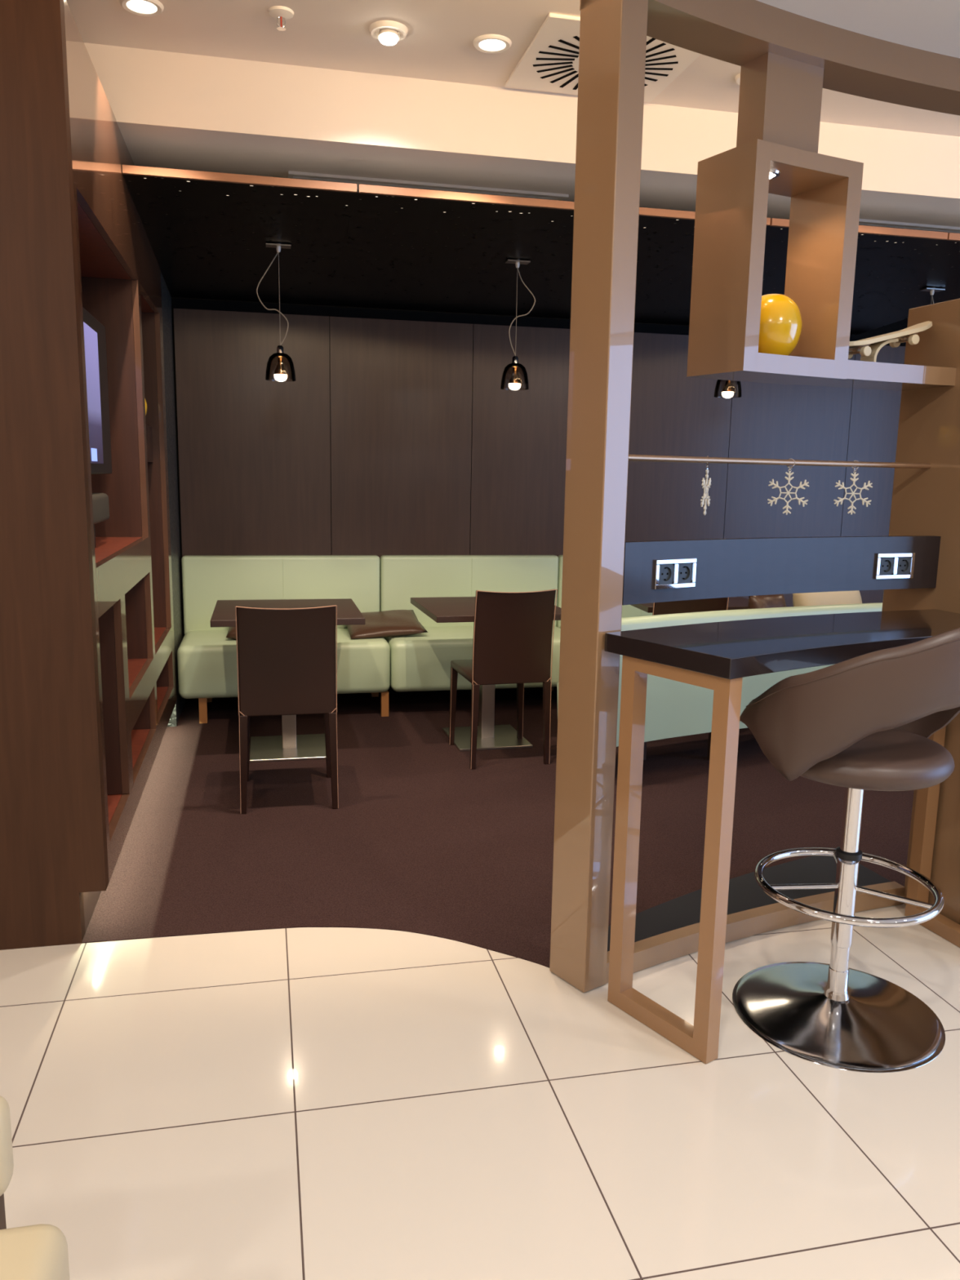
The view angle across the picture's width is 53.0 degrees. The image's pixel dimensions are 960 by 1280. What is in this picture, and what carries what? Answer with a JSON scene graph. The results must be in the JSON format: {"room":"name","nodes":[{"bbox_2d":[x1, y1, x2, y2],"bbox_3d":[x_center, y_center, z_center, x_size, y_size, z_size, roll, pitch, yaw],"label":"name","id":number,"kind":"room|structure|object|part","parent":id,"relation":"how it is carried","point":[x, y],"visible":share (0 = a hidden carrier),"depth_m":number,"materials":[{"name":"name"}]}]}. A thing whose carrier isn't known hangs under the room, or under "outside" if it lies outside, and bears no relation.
{"room":"eatery","nodes":[
{"label":"eatery","id":0,"kind":"room"},
{"bbox_2d":[0,0,108,950],"bbox_3d":[-2.425,-0.499,2.452,2.665,2.940,0.060,-1,10,-13],"label":"wall","id":1,"kind":"structure","parent":0,"point":[53,837],"depth_m":2.72,"materials":[{"name":"brown wood"}]},
{"bbox_2d":[122,164,357,305],"bbox_3d":[-1.144,-1.908,4.727,0.893,0.145,2.035,-1,10,-13],"label":"ceiling panel","id":2,"kind":"object","parent":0,"point":[193,270],"visible":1,"depth_m":4.35,"materials":[{"name":"black"}]},
{"bbox_2d":[256,243,296,381],"bbox_3d":[-0.963,-1.567,4.615,0.146,0.636,0.152,8,12,36],"label":"pendant lamp","id":3,"kind":"object","parent":2,"relation":"hanging from","point":[280,373],"visible":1,"depth_m":4.63,"materials":[{"name":"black metal"}]},
{"bbox_3d":[-0.992,-1.635,4.601,0.148,0.427,0.010,-1,10,-13],"label":"power cord","id":4,"kind":"part","parent":3,"relation":"part of","materials":[{"name":"beige plastic"}]},
{"bbox_2d":[276,345,283,356],"bbox_3d":[-0.964,-1.393,4.648,0.032,0.054,0.032,-1,10,-13],"label":"socket","id":5,"kind":"object","parent":3,"relation":"attached to","point":[279,348],"depth_m":4.63,"materials":[{"name":"silver metal"}]},
{"bbox_3d":[-0.966,-1.323,4.660,0.146,0.128,0.146,-1,10,-13],"label":"lamp shade","id":6,"kind":"part","parent":3,"relation":"part of","materials":[{"name":"clear glass"}]},
{"bbox_3d":[-0.966,-1.326,4.659,0.062,0.082,0.062,-1,10,-13],"label":"reflector bulb","id":7,"kind":"part","parent":3,"relation":"part of","materials":[{"name":"orange metal"}]},
{"bbox_3d":[-0.967,-1.270,4.669,0.063,0.032,0.063,-1,10,-13],"label":"bulb","id":8,"kind":"part","parent":3,"relation":"part of","materials":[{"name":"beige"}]},
{"bbox_2d":[326,184,574,313],"bbox_3d":[-0.266,-1.927,4.922,0.906,0.145,2.035,-1,10,-13],"label":"ceiling panel","id":9,"kind":"object","parent":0,"point":[444,273],"visible":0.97,"depth_m":4.57,"materials":[{"name":"black"}]},
{"bbox_2d":[500,259,535,390],"bbox_3d":[0.183,-1.591,4.872,0.146,0.636,0.146,6,11,28],"label":"pendant lamp","id":10,"kind":"object","parent":9,"relation":"hanging from","point":[514,383],"visible":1,"depth_m":4.88,"materials":[{"name":"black metal"}]},
{"bbox_3d":[0.178,-1.347,4.914,0.146,0.128,0.146,-1,10,-13],"label":"lamp shade","id":11,"kind":"part","parent":10,"relation":"part of","materials":[{"name":"clear glass"}]},
{"bbox_3d":[0.178,-1.350,4.914,0.062,0.082,0.062,-1,10,-13],"label":"reflector bulb","id":12,"kind":"part","parent":10,"relation":"part of","materials":[{"name":"orange metal"}]},
{"bbox_3d":[0.177,-1.294,4.923,0.063,0.032,0.063,-1,10,-13],"label":"bulb","id":13,"kind":"part","parent":10,"relation":"part of","materials":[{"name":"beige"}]},
{"bbox_2d":[511,355,518,367],"bbox_3d":[0.179,-1.417,4.902,0.032,0.054,0.032,-1,10,-13],"label":"socket","id":14,"kind":"object","parent":10,"relation":"attached to","point":[514,359],"depth_m":4.89,"materials":[{"name":"silver metal"}]},
{"bbox_3d":[0.214,-1.659,4.869,0.136,0.426,0.010,-1,10,-13],"label":"power cord","id":15,"kind":"part","parent":10,"relation":"part of","materials":[{"name":"beige plastic"}]},
{"bbox_2d":[0,903,959,1279],"bbox_3d":[1.852,1.402,0.759,10.200,0.080,12.150,-1,10,-13],"label":"floor","id":16,"kind":"structure","parent":0,"point":[298,1103],"depth_m":2.18,"materials":[{"name":"ceramic"}]},
{"bbox_2d":[0,1095,70,1279],"bbox_3d":[-0.757,0.961,0.994,0.548,0.618,0.645,-1,10,-13],"label":"lounge chair","id":17,"kind":"object","parent":16,"relation":"on","point":[35,1251],"visible":1,"depth_m":1.23,"materials":[{"name":"beige leather"}]},
{"bbox_3d":[-0.662,0.967,1.313,0.044,0.500,0.035,-1,10,-13],"label":"post","id":18,"kind":"part","parent":17,"relation":"part of","materials":[{"name":"brown wood"}]},
{"bbox_3d":[-0.824,0.673,1.230,0.412,0.133,0.065,-1,10,-13],"label":"backrest","id":19,"kind":"part","parent":17,"relation":"part of","materials":[{"name":"beige leather"}]},
{"bbox_3d":[-0.749,0.873,0.951,0.548,0.126,0.588,-1,10,-13],"label":"seat","id":20,"kind":"part","parent":17,"relation":"part of","materials":[{"name":"beige leather"}]},
{"bbox_2d":[63,0,185,933],"bbox_3d":[-1.686,-0.673,4.266,0.420,2.690,3.163,-1,10,-13],"label":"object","id":21,"kind":"structure","parent":16,"relation":"on","point":[119,270],"depth_m":4.07,"materials":[{"name":"brown wood"}]},
{"bbox_2d":[82,306,111,474],"bbox_3d":[-1.495,-0.878,3.356,0.208,0.590,1.228,-1,10,-13],"label":"television","id":22,"kind":"object","parent":21,"relation":"attached to","point":[95,338],"visible":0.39,"depth_m":3.69,"materials":[{"name":"black plastic"}]},
{"bbox_2d":[92,493,109,546],"bbox_3d":[-1.426,-0.405,3.386,0.095,0.199,1.000,-1,10,-13],"label":"soundbar","id":23,"kind":"object","parent":21,"relation":"on","point":[100,504],"visible":0.23,"depth_m":3.66,"materials":[{"name":"grey fabric"}]},
{"bbox_2d":[144,397,147,416],"bbox_3d":[-1.679,-1.122,4.628,0.151,0.162,0.151,-1,10,-13],"label":"vase","id":24,"kind":"object","parent":21,"relation":"on","point":[146,406],"visible":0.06,"depth_m":4.63,"materials":[{"name":"orange ceramic"}]},
{"bbox_2d":[146,425,153,462],"bbox_3d":[-1.774,-0.945,4.590,0.320,0.179,0.812,-1,10,-13],"label":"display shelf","id":25,"kind":"object","parent":21,"relation":"attached to","point":[149,428],"depth_m":4.91,"materials":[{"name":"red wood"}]},
{"bbox_2d":[604,608,959,1063],"bbox_3d":[0.978,0.476,2.761,1.295,1.028,0.461,-4,11,-27],"label":"bar table","id":26,"kind":"object","parent":16,"relation":"on","point":[716,656],"visible":0.9,"depth_m":2.50,"materials":[{"name":"brown wood"}]},
{"bbox_3d":[0.485,0.544,2.463,0.047,0.979,0.353,-6,12,-35],"label":"leg frame","id":27,"kind":"part","parent":26,"relation":"part of","materials":[{"name":"brown metal"}]},
{"bbox_3d":[1.513,0.471,2.991,0.047,0.979,0.353,-2,10,-19],"label":"leg frame","id":28,"kind":"part","parent":26,"relation":"part of","materials":[{"name":"brown metal"}]},
{"bbox_2d":[732,627,959,1072],"bbox_3d":[0.990,0.466,2.534,0.638,1.130,0.632,-1,10,-13],"label":"bar stool","id":29,"kind":"object","parent":16,"relation":"on","point":[859,724],"visible":1,"depth_m":2.42,"materials":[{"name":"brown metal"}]},
{"bbox_3d":[1.026,0.124,2.446,0.636,0.427,0.557,-8,13,-42],"label":"backrest","id":30,"kind":"part","parent":29,"relation":"part of","materials":[{"name":"brown leather"}]},
{"bbox_3d":[0.987,0.297,2.517,0.457,0.081,0.457,-1,10,-13],"label":"seat","id":31,"kind":"part","parent":29,"relation":"part of","materials":[{"name":"brown leather"}]},
{"bbox_2d":[81,687,914,968],"bbox_3d":[2.216,0.639,4.972,7.630,0.007,3.950,-1,10,-13],"label":"floor","id":32,"kind":"structure","parent":0,"point":[419,840],"depth_m":3.96,"materials":[{"name":"brown carpet"}]},
{"bbox_2d":[177,555,390,723],"bbox_3d":[-1.173,-0.029,5.791,1.201,0.912,0.625,-1,10,-13],"label":"banquette","id":33,"kind":"object","parent":32,"relation":"on","point":[206,659],"visible":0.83,"depth_m":5.86,"materials":[{"name":"green leather"}]},
{"bbox_3d":[-1.584,0.400,5.512,0.044,0.149,0.044,-1,10,-13],"label":"leg","id":34,"kind":"part","parent":33,"relation":"part of","materials":[{"name":"brown wood"}]},
{"bbox_3d":[-1.697,0.311,6.011,0.044,0.149,0.044,-1,10,-13],"label":"leg","id":35,"kind":"part","parent":33,"relation":"part of","materials":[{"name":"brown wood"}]},
{"bbox_2d":[226,626,237,639],"bbox_3d":[-1.295,-0.090,5.740,0.400,0.144,0.349,-1,10,-10],"label":"cushion","id":36,"kind":"object","parent":33,"relation":"on","point":[231,633],"visible":0.04,"depth_m":5.57,"materials":[{"name":"brown leather"}]},
{"bbox_3d":[-1.228,-0.280,6.013,1.201,0.495,0.090,-1,10,-13],"label":"backrest","id":37,"kind":"part","parent":33,"relation":"part of","materials":[{"name":"green leather"}]},
{"bbox_3d":[-1.176,0.123,5.816,1.201,0.310,0.622,-1,10,-13],"label":"seat","id":38,"kind":"part","parent":33,"relation":"part of","materials":[{"name":"green leather"}]},
{"bbox_3d":[-0.681,0.290,6.237,0.044,0.149,0.044,-1,10,-13],"label":"leg","id":39,"kind":"part","parent":33,"relation":"part of","materials":[{"name":"brown wood"}]},
{"bbox_3d":[-0.568,0.378,5.737,0.044,0.149,0.044,-1,10,-13],"label":"leg","id":40,"kind":"part","parent":33,"relation":"part of","materials":[{"name":"brown wood"}]},
{"bbox_2d":[346,609,428,639],"bbox_3d":[-0.592,-0.099,5.897,0.474,0.126,0.370,-2,10,-17],"label":"cushion","id":41,"kind":"object","parent":33,"relation":"on","point":[393,623],"visible":0.89,"depth_m":5.80,"materials":[{"name":"brown leather"}]},
{"bbox_2d":[235,604,338,813],"bbox_3d":[-0.845,0.258,4.227,0.410,0.892,0.514,-1,10,-12],"label":"dining chair","id":42,"kind":"object","parent":32,"relation":"on","point":[286,664],"visible":1,"depth_m":3.99,"materials":[{"name":"brown leather"}]},
{"bbox_3d":[-0.991,0.522,4.046,0.038,0.427,0.034,-1,10,-12],"label":"leg","id":43,"kind":"part","parent":42,"relation":"part of","materials":[{"name":"brown leather"}]},
{"bbox_3d":[-1.080,0.450,4.459,0.038,0.427,0.035,-1,10,-12],"label":"leg","id":44,"kind":"part","parent":42,"relation":"part of","materials":[{"name":"brown leather"}]},
{"bbox_3d":[-0.796,0.088,3.984,0.399,0.468,0.078,-1,10,-12],"label":"backrest","id":45,"kind":"part","parent":42,"relation":"part of","materials":[{"name":"brown leather"}]},
{"bbox_3d":[-0.718,0.443,4.536,0.038,0.427,0.035,-1,10,-12],"label":"leg","id":46,"kind":"part","parent":42,"relation":"part of","materials":[{"name":"brown leather"}]},
{"bbox_3d":[-0.629,0.515,4.123,0.038,0.427,0.034,-1,10,-12],"label":"leg","id":47,"kind":"part","parent":42,"relation":"part of","materials":[{"name":"brown leather"}]},
{"bbox_2d":[210,598,364,762],"bbox_3d":[-0.990,0.204,4.972,0.720,0.739,0.730,-1,10,-13],"label":"pedestal table","id":48,"kind":"object","parent":32,"relation":"on","point":[290,746],"visible":0.55,"depth_m":4.98,"materials":[{"name":"brown wood"}]},
{"bbox_3d":[-0.996,0.562,5.033,0.400,0.013,0.440,-1,10,-13],"label":"plate","id":49,"kind":"part","parent":48,"relation":"part of","materials":[{"name":"silver metal"}]},
{"bbox_2d":[379,555,560,692],"bbox_3d":[-0.010,-0.053,6.050,1.172,0.912,0.625,-1,10,-13],"label":"banquette","id":50,"kind":"object","parent":32,"relation":"on","point":[420,662],"visible":0.44,"depth_m":6.13,"materials":[{"name":"green leather"}]},
{"bbox_3d":[-0.064,-0.304,6.272,1.172,0.495,0.090,-1,10,-13],"label":"backrest","id":51,"kind":"part","parent":50,"relation":"part of","materials":[{"name":"green leather"}]},
{"bbox_3d":[-0.012,0.099,6.075,1.172,0.310,0.622,-1,10,-13],"label":"seat","id":52,"kind":"part","parent":50,"relation":"part of","materials":[{"name":"green leather"}]},
{"bbox_2d":[410,596,561,751],"bbox_3d":[0.040,0.177,5.231,0.720,0.739,0.730,-1,10,-14],"label":"pedestal table","id":53,"kind":"object","parent":32,"relation":"on","point":[491,736],"visible":0.57,"depth_m":5.21,"materials":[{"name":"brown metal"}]},
{"bbox_3d":[0.034,0.535,5.293,0.400,0.013,0.440,-1,10,-14],"label":"plate","id":54,"kind":"part","parent":53,"relation":"part of","materials":[{"name":"silver metal"}]},
{"bbox_2d":[448,589,557,769],"bbox_3d":[0.105,0.158,4.904,0.410,0.892,0.514,-2,10,-15],"label":"dining chair","id":55,"kind":"object","parent":32,"relation":"on","point":[513,631],"visible":1,"depth_m":4.68,"materials":[{"name":"brown leather"}]},
{"bbox_3d":[-0.141,0.351,5.122,0.038,0.427,0.035,-2,10,-15],"label":"leg","id":56,"kind":"part","parent":55,"relation":"part of","materials":[{"name":"brown leather"}]},
{"bbox_3d":[0.095,0.155,4.939,0.404,0.040,0.440,-2,10,-15],"label":"seat","id":57,"kind":"part","parent":55,"relation":"part of","materials":[{"name":"brown leather"}]},
{"bbox_3d":[-0.026,0.424,4.715,0.038,0.427,0.034,-2,10,-15],"label":"leg","id":58,"kind":"part","parent":55,"relation":"part of","materials":[{"name":"brown leather"}]},
{"bbox_3d":[0.167,-0.013,4.664,0.399,0.468,0.078,-2,10,-15],"label":"backrest","id":59,"kind":"part","parent":55,"relation":"part of","materials":[{"name":"brown leather"}]},
{"bbox_3d":[0.215,0.341,5.221,0.038,0.427,0.035,-2,10,-15],"label":"leg","id":60,"kind":"part","parent":55,"relation":"part of","materials":[{"name":"brown leather"}]},
{"bbox_3d":[0.330,0.413,4.814,0.038,0.427,0.034,-2,10,-15],"label":"leg","id":61,"kind":"part","parent":55,"relation":"part of","materials":[{"name":"brown leather"}]},
{"bbox_2d":[556,555,652,628],"bbox_3d":[1.136,-0.077,6.305,1.164,0.912,0.625,-1,10,-13],"label":"banquette","id":62,"kind":"object","parent":32,"relation":"on","point":[628,611],"visible":0.13,"depth_m":6.47,"materials":[{"name":"green leather"}]},
{"bbox_2d":[631,596,748,613],"bbox_3d":[1.201,0.119,5.686,0.720,0.739,0.730,-1,10,-9],"label":"pedestal table","id":63,"kind":"object","parent":32,"relation":"on","point":[734,602],"visible":0.06,"depth_m":5.34,"materials":[{"name":"brown wood"}]},
{"bbox_2d":[652,597,728,615],"bbox_3d":[1.106,0.085,5.426,0.410,0.892,0.514,0,10,-5],"label":"dining chair","id":64,"kind":"object","parent":32,"relation":"on","point":[720,603],"visible":0.06,"depth_m":5.15,"materials":[{"name":"brown leather"}]},
{"bbox_2d":[556,602,882,759],"bbox_3d":[1.363,0.213,4.955,2.045,0.809,0.536,-4,11,-25],"label":"banquette","id":65,"kind":"object","parent":32,"relation":"on","point":[673,708],"visible":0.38,"depth_m":4.62,"materials":[{"name":"green leather"}]},
{"bbox_3d":[0.831,0.511,4.943,0.040,0.207,0.040,-1,10,-13],"label":"leg","id":66,"kind":"part","parent":65,"relation":"part of","materials":[{"name":"brown wood"}]},
{"bbox_3d":[1.203,0.516,4.955,0.040,0.207,0.040,-1,10,-13],"label":"leg","id":67,"kind":"part","parent":65,"relation":"part of","materials":[{"name":"brown wood"}]},
{"bbox_2d":[747,594,786,608],"bbox_3d":[1.503,-0.069,5.002,0.220,0.348,0.167,-3,11,-22],"label":"cushion","id":68,"kind":"object","parent":65,"relation":"on","point":[771,601],"visible":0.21,"depth_m":4.96,"materials":[{"name":"brown leather"}]},
{"bbox_2d":[792,590,862,606],"bbox_3d":[1.884,-0.103,5.176,0.460,0.380,0.211,-3,11,-22],"label":"cushion","id":69,"kind":"object","parent":65,"relation":"on","point":[802,599],"visible":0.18,"depth_m":5.11,"materials":[{"name":"beige leather"}]},
{"bbox_2d":[549,0,959,992],"bbox_3d":[1.835,-0.428,3.170,3.392,2.697,0.700,-1,10,-13],"label":"divider","id":70,"kind":"object","parent":32,"relation":"on","point":[786,60],"visible":0.87,"depth_m":2.68,"materials":[{"name":"brown paint"}]},
{"bbox_3d":[0.306,-0.301,2.571,0.089,2.597,0.150,-6,12,-35],"label":"post","id":71,"kind":"part","parent":70,"relation":"part of","materials":[{"name":"brown paint"}]},
{"bbox_2d":[700,455,711,515],"bbox_3d":[0.654,-0.446,2.780,0.008,0.170,0.120,5,11,24],"label":"snowflake ornament","id":72,"kind":"object","parent":70,"relation":"hanging from","point":[706,484],"visible":1,"depth_m":2.78,"materials":[{"name":"silver metal"}]},
{"bbox_3d":[1.897,0.890,3.290,3.273,0.062,0.380,-1,10,-13],"label":"rail","id":73,"kind":"part","parent":70,"relation":"part of","materials":[{"name":"brown paint"}]},
{"bbox_2d":[768,173,775,178],"bbox_3d":[0.814,-1.312,2.724,0.042,0.013,0.042,-1,10,-13],"label":"spot lamp","id":74,"kind":"object","parent":70,"relation":"on","point":[772,175],"depth_m":2.71,"materials":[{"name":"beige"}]},
{"bbox_3d":[0.888,-0.530,2.868,1.263,0.017,0.063,-4,11,-27],"label":"hanging rail","id":75,"kind":"part","parent":70,"relation":"part of","materials":[{"name":"silver metal"}]},
{"bbox_2d":[758,293,802,355],"bbox_3d":[0.866,-0.929,2.868,0.178,0.191,0.178,-1,10,-13],"label":"vase","id":76,"kind":"object","parent":70,"relation":"on","point":[780,318],"visible":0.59,"depth_m":2.79,"materials":[{"name":"yellow ceramic"}]},
{"bbox_2d":[622,535,940,604],"bbox_3d":[0.914,-0.219,2.866,1.239,0.167,0.076,-4,11,-27],"label":"board","id":77,"kind":"object","parent":70,"relation":"attached to","point":[673,570],"visible":1,"depth_m":2.85,"materials":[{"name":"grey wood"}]},
{"bbox_2d":[653,557,697,589],"bbox_3d":[0.539,-0.183,2.656,0.151,0.081,0.009,-5,12,-32],"label":"double socket","id":78,"kind":"object","parent":77,"relation":"attached to","point":[668,573],"depth_m":2.65,"materials":[{"name":"grey plastic"}]},
{"bbox_2d":[874,552,915,579],"bbox_3d":[1.312,-0.234,3.046,0.151,0.081,0.009,-3,11,-21],"label":"double socket","id":79,"kind":"object","parent":77,"relation":"attached to","point":[887,566],"depth_m":3.04,"materials":[{"name":"grey plastic"}]},
{"bbox_2d":[767,458,808,515],"bbox_3d":[0.940,-0.467,2.932,0.120,0.170,0.008,3,10,13],"label":"snowflake ornament","id":80,"kind":"object","parent":70,"relation":"hanging from","point":[788,473],"visible":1,"depth_m":2.93,"materials":[{"name":"beige plastic"}]},
{"bbox_2d":[833,460,872,514],"bbox_3d":[1.180,-0.481,3.040,0.120,0.170,0.008,1,10,-1],"label":"snowflake ornament","id":81,"kind":"object","parent":70,"relation":"hanging from","point":[851,507],"visible":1,"depth_m":3.04,"materials":[{"name":"silver metal"}]},
{"bbox_2d":[800,360,956,391],"bbox_3d":[1.245,-0.833,3.042,0.455,0.054,0.233,-3,11,-21],"label":"shelf","id":82,"kind":"object","parent":70,"relation":"attached to","point":[852,374],"depth_m":2.96,"materials":[{"name":"brown paint"}]},
{"bbox_2d":[848,320,932,362],"bbox_3d":[1.268,-0.937,3.033,0.362,0.154,0.104,-3,11,-21],"label":"skateboard","id":83,"kind":"object","parent":70,"relation":"on","point":[869,348],"visible":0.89,"depth_m":3.01,"materials":[{"name":"beige paint"}]},
{"bbox_2d":[66,0,959,136],"bbox_3d":[1.905,-1.583,0.243,10.200,0.100,12.150,-1,10,-13],"label":"ceiling","id":84,"kind":"structure","parent":0,"point":[437,45],"depth_m":3.41,"materials":[{"name":"beige paint"}]},
{"bbox_2d":[119,0,164,16],"bbox_3d":[-1.113,-2.087,3.170,0.138,0.010,0.138,-1,10,-13],"label":"recessed light","id":85,"kind":"object","parent":84,"relation":"in","point":[140,7],"visible":1,"depth_m":3.18,"materials":[{"name":"white metal"}]},
{"bbox_2d":[268,5,293,31],"bbox_3d":[-0.662,-2.065,3.208,0.084,0.052,0.084,-1,10,-13],"label":"sprinkler","id":86,"kind":"object","parent":84,"relation":"attached to","point":[278,12],"visible":1,"depth_m":3.19,"materials":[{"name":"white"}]},
{"bbox_3d":[-0.662,-2.058,3.209,0.030,0.039,0.030,-1,10,-13],"label":"head frame","id":87,"kind":"part","parent":86,"relation":"part of","materials":[{"name":"silver metal"}]},
{"bbox_3d":[-0.662,-2.059,3.209,0.006,0.032,0.006,-1,10,-13],"label":"bulb","id":88,"kind":"part","parent":86,"relation":"part of","materials":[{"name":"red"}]},
{"bbox_2d":[368,20,408,45],"bbox_3d":[-0.316,-2.082,3.320,0.134,0.051,0.134,-1,10,-13],"label":"spotlight","id":89,"kind":"object","parent":84,"relation":"attached to","point":[388,35],"visible":1,"depth_m":3.29,"materials":[{"name":"white metal"}]},
{"bbox_2d":[472,34,511,53],"bbox_3d":[0.043,-2.108,3.408,0.138,0.010,0.138,-1,10,-13],"label":"recessed light","id":90,"kind":"object","parent":84,"relation":"in","point":[486,43],"visible":1,"depth_m":3.40,"materials":[{"name":"white metal"}]},
{"bbox_2d":[504,13,701,102],"bbox_3d":[0.460,-2.121,3.535,0.610,0.014,0.610,-1,10,-13],"label":"ceiling vent","id":91,"kind":"object","parent":84,"relation":"in","point":[550,62],"visible":0.44,"depth_m":3.52,"materials":[{"name":"white metal"}]},
{"bbox_2d":[734,73,740,84],"bbox_3d":[1.044,-2.134,3.660,0.149,0.010,0.149,-1,10,-13],"label":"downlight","id":92,"kind":"object","parent":84,"relation":"attached to","point":[737,78],"visible":0.11,"depth_m":3.66,"materials":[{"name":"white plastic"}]},
{"bbox_2d":[84,42,959,295],"bbox_3d":[1.890,-2.280,5.313,8.000,0.255,2.160,-1,10,-13],"label":"ceiling","id":93,"kind":"structure","parent":0,"point":[172,110],"depth_m":3.83,"materials":[{"name":"beige paint"}]},
{"bbox_2d":[288,170,568,200],"bbox_3d":[-0.224,-2.006,4.291,1.240,0.012,0.170,-1,10,-13],"label":"ceiling vent","id":94,"kind":"object","parent":93,"relation":"in","point":[291,175],"visible":0.56,"depth_m":4.23,"materials":[{"name":"grey metal"}]},
{"bbox_2d":[858,218,959,233],"bbox_3d":[2.231,-2.057,4.836,1.350,0.012,0.170,-1,10,-13],"label":"ceiling vent","id":95,"kind":"object","parent":93,"relation":"in","point":[948,229],"visible":0.19,"depth_m":4.75,"materials":[{"name":"grey metal"}]},
{"bbox_2d":[169,253,907,699],"bbox_3d":[1.572,-1.149,6.617,8.100,2.940,0.100,-1,10,-13],"label":"wall","id":96,"kind":"structure","parent":0,"point":[176,303],"depth_m":5.95,"materials":[{"name":"black"}]},
{"bbox_2d":[173,308,331,557],"bbox_3d":[-1.377,-0.841,5.941,0.903,2.260,0.021,-1,10,-13],"label":"wall panel","id":97,"kind":"object","parent":96,"relation":"attached to","point":[255,451],"visible":0.64,"depth_m":5.86,"materials":[{"name":"brown wood"}]},
{"bbox_2d":[329,316,473,558],"bbox_3d":[-0.498,-0.859,6.136,0.890,2.260,0.021,-1,10,-13],"label":"wall panel","id":98,"kind":"object","parent":96,"relation":"attached to","point":[401,390],"visible":0.64,"depth_m":6.05,"materials":[{"name":"brown wood"}]},
{"bbox_2d":[469,324,570,555],"bbox_3d":[0.374,-0.877,6.330,0.890,2.260,0.021,-1,10,-13],"label":"wall panel","id":99,"kind":"object","parent":96,"relation":"attached to","point":[518,445],"visible":0.43,"depth_m":6.22,"materials":[{"name":"brown wood"}]},
{"bbox_2d":[625,332,733,541],"bbox_3d":[1.246,-0.895,6.524,0.889,2.260,0.021,-1,10,-13],"label":"wall panel","id":100,"kind":"object","parent":96,"relation":"attached to","point":[673,413],"visible":0.29,"depth_m":6.46,"materials":[{"name":"brown wood"}]},
{"bbox_2d":[723,346,854,607],"bbox_3d":[2.122,-0.913,6.719,0.898,2.260,0.021,-1,10,-13],"label":"wall panel","id":101,"kind":"object","parent":96,"relation":"attached to","point":[777,421],"visible":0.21,"depth_m":6.65,"materials":[{"name":"wood"}]},
{"bbox_2d":[840,345,905,603],"bbox_3d":[3.004,-0.932,6.915,0.901,2.260,0.021,-1,10,-13],"label":"wall panel","id":102,"kind":"object","parent":96,"relation":"attached to","point":[874,415],"visible":0.08,"depth_m":6.79,"materials":[{"name":"wood"}]},
{"bbox_2d":[473,207,770,319],"bbox_3d":[0.616,-1.945,5.118,0.902,0.145,2.035,-1,10,-13],"label":"ceiling panel","id":103,"kind":"object","parent":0,"point":[553,295],"visible":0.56,"depth_m":4.95,"materials":[{"name":"black"}]},
{"bbox_2d":[634,217,947,325],"bbox_3d":[1.493,-1.963,5.313,0.895,0.145,2.035,-1,10,-13],"label":"ceiling panel","id":104,"kind":"object","parent":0,"point":[882,246],"visible":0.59,"depth_m":4.77,"materials":[{"name":"black"}]},
{"bbox_2d":[713,379,741,398],"bbox_3d":[1.336,-1.615,5.126,0.146,0.636,0.152,8,12,36],"label":"pendant lamp","id":105,"kind":"object","parent":104,"relation":"hanging from","point":[727,392],"visible":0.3,"depth_m":5.15,"materials":[{"name":"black metal"}]},
{"bbox_3d":[1.333,-1.318,5.180,0.063,0.032,0.063,-1,10,-13],"label":"bulb","id":106,"kind":"part","parent":105,"relation":"part of","materials":[{"name":"beige"}]},
{"bbox_3d":[1.334,-1.374,5.170,0.062,0.082,0.062,-1,10,-13],"label":"reflector bulb","id":107,"kind":"part","parent":105,"relation":"part of","materials":[{"name":"orange metal"}]},
{"bbox_2d":[756,0,959,57],"bbox_3d":[2.877,-1.132,-1.159,8.600,0.278,8.600,-1,10,-13],"label":"ceiling","id":108,"kind":"structure","parent":0,"point":[929,25],"depth_m":2.58,"materials":[{"name":"white paint"}]},
{"bbox_2d":[849,232,959,334],"bbox_3d":[2.369,-1.981,5.508,0.900,0.145,2.035,-1,10,-13],"label":"ceiling panel","id":109,"kind":"object","parent":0,"point":[937,265],"visible":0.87,"depth_m":5.27,"materials":[{"name":"black"}]},
{"bbox_2d":[920,287,945,304],"bbox_3d":[2.502,-1.640,5.387,0.146,0.636,0.146,6,11,28],"label":"pendant lamp","id":110,"kind":"object","parent":109,"relation":"hanging from","point":[931,291],"visible":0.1,"depth_m":5.33,"materials":[{"name":"silver metal"}]}
]}

